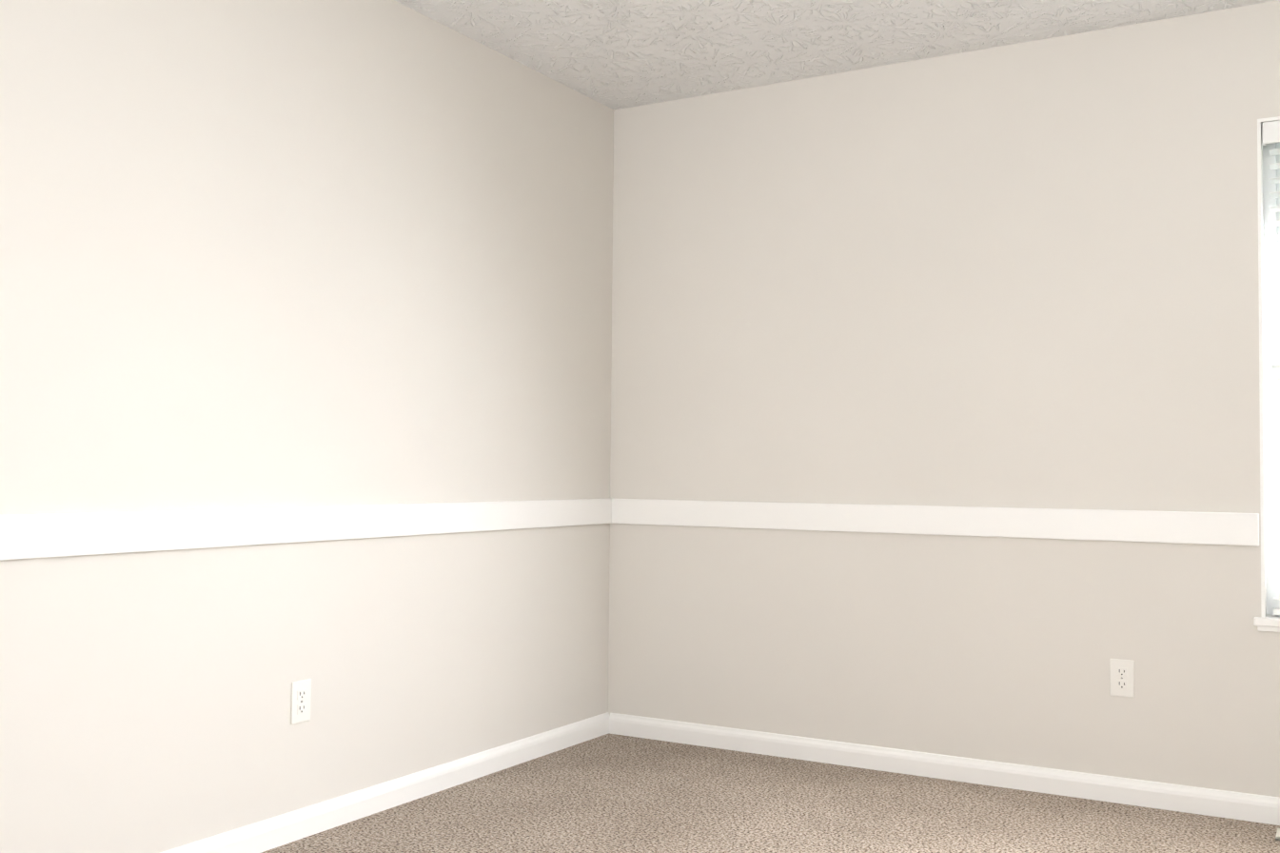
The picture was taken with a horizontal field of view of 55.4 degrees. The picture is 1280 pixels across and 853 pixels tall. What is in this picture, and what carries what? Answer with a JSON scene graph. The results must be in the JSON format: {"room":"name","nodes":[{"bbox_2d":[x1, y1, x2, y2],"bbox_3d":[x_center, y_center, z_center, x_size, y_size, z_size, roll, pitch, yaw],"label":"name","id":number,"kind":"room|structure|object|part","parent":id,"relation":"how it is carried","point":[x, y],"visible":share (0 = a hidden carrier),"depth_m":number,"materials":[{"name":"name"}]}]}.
{"room":"empty room","nodes":[
{"label":"empty room","id":0,"kind":"room"},
{"bbox_2d":[0,0,613,852],"bbox_3d":[-1.338,-0.116,2.831,0.150,2.440,4.900,-1,-2,30],"label":"wall","id":1,"kind":"structure","parent":0,"point":[270,253],"depth_m":3.31,"materials":[{"name":"beige paint"}]},
{"bbox_2d":[291,678,311,724],"bbox_3d":[-0.932,0.756,3.353,0.007,0.115,0.070,-1,-2,30],"label":"electrical outlet","id":2,"kind":"object","parent":1,"relation":"attached to","point":[301,692],"visible":1,"depth_m":3.35,"materials":[{"name":"white plastic"}]},
{"bbox_2d":[0,497,612,560],"bbox_3d":[-1.269,0.245,2.775,0.019,0.097,4.600,-1,-2,30],"label":"trim","id":3,"kind":"structure","parent":1,"relation":"attached to","point":[34,536],"depth_m":3.22,"materials":[{"name":"white wood"}]},
{"bbox_2d":[160,711,610,852],"bbox_3d":[-1.279,1.063,2.747,0.013,0.078,4.600,-1,-2,30],"label":"baseboard","id":4,"kind":"structure","parent":1,"relation":"attached to","point":[273,832],"depth_m":3.64,"materials":[{"name":"white wood"}]},
{"bbox_2d":[261,732,1279,852],"bbox_3d":[0.179,1.135,1.892,3.690,0.100,4.900,-1,-2,30],"label":"floor","id":5,"kind":"structure","parent":0,"point":[610,793],"depth_m":3.60,"materials":[{"name":"carpet"}]},
{"bbox_2d":[1275,827,1279,840],"bbox_3d":[1.935,1.152,3.385,0.300,0.010,0.117,-1,-2,30],"label":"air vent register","id":6,"kind":"object","parent":5,"relation":"on","point":[1277,836],"visible":0.96,"depth_m":3.43,"materials":[{"name":"white metal"}]},
{"bbox_2d":[394,0,1278,110],"bbox_3d":[0.203,-1.403,1.986,3.690,0.100,4.900,-1,-2,30],"label":"ceiling","id":7,"kind":"structure","parent":0,"point":[616,54],"depth_m":3.95,"materials":[{"name":"white paint"}]},
{"bbox_2d":[608,0,1279,797],"bbox_3d":[1.388,-0.046,3.989,3.390,2.440,0.150,-1,-2,30],"label":"wall","id":8,"kind":"structure","parent":0,"point":[1025,274],"depth_m":4.09,"materials":[{"name":"beige paint"}]},
{"bbox_2d":[612,498,1259,546],"bbox_3d":[0.870,0.317,4.179,2.236,0.097,0.016,-1,-2,30],"label":"trim","id":9,"kind":"structure","parent":8,"relation":"attached to","point":[1228,528],"depth_m":4.06,"materials":[{"name":"white wood"}]},
{"bbox_2d":[610,712,1279,825],"bbox_3d":[1.335,1.131,3.875,3.330,0.078,0.013,-1,-2,30],"label":"baseboard","id":10,"kind":"structure","parent":8,"relation":"attached to","point":[1201,800],"depth_m":4.02,"materials":[{"name":"white wood"}]},
{"bbox_2d":[1109,658,1134,697],"bbox_3d":[1.501,0.783,3.796,0.070,0.115,0.007,-1,-2,30],"label":"electrical outlet","id":11,"kind":"object","parent":8,"relation":"attached to","point":[1122,678],"visible":1,"depth_m":3.79,"materials":[{"name":"white plastic"}]},
{"bbox_2d":[1253,614,1279,631],"bbox_3d":[2.258,0.581,3.404,0.970,0.040,0.107,-1,-2,30],"label":"window sill","id":12,"kind":"structure","parent":8,"relation":"attached to","point":[1270,622],"depth_m":3.59,"materials":[{"name":"white wood"}]},
{"bbox_2d":[1257,116,1279,616],"bbox_3d":[2.271,-0.183,3.441,0.930,1.490,0.084,-1,-2,30],"label":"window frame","id":13,"kind":"structure","parent":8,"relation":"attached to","point":[1261,121],"depth_m":3.65,"materials":[{"name":"white wood"}]},
{"bbox_2d":[1262,142,1279,614],"bbox_3d":[2.308,-0.168,3.505,0.930,1.515,0.063,-1,-2,30],"label":"window","id":14,"kind":"structure","parent":8,"relation":"in","point":[1271,488],"depth_m":3.70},
{"bbox_2d":[1261,119,1279,614],"bbox_3d":[2.269,-0.181,3.438,0.902,1.473,0.073,-1,-2,30],"label":"window blinds","id":15,"kind":"object","parent":14,"relation":"attached to","point":[1271,132],"visible":0.92,"depth_m":3.66,"materials":[{"name":"white plastic"}]},
{"bbox_3d":[2.318,-0.517,3.529,0.840,0.725,0.024,-1,-2,30],"label":"window sash","id":16,"kind":"part","parent":14,"relation":"part of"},
{"bbox_3d":[2.298,0.166,3.481,0.840,0.725,0.024,-1,-2,30],"label":"window sash","id":17,"kind":"part","parent":14,"relation":"part of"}
]}

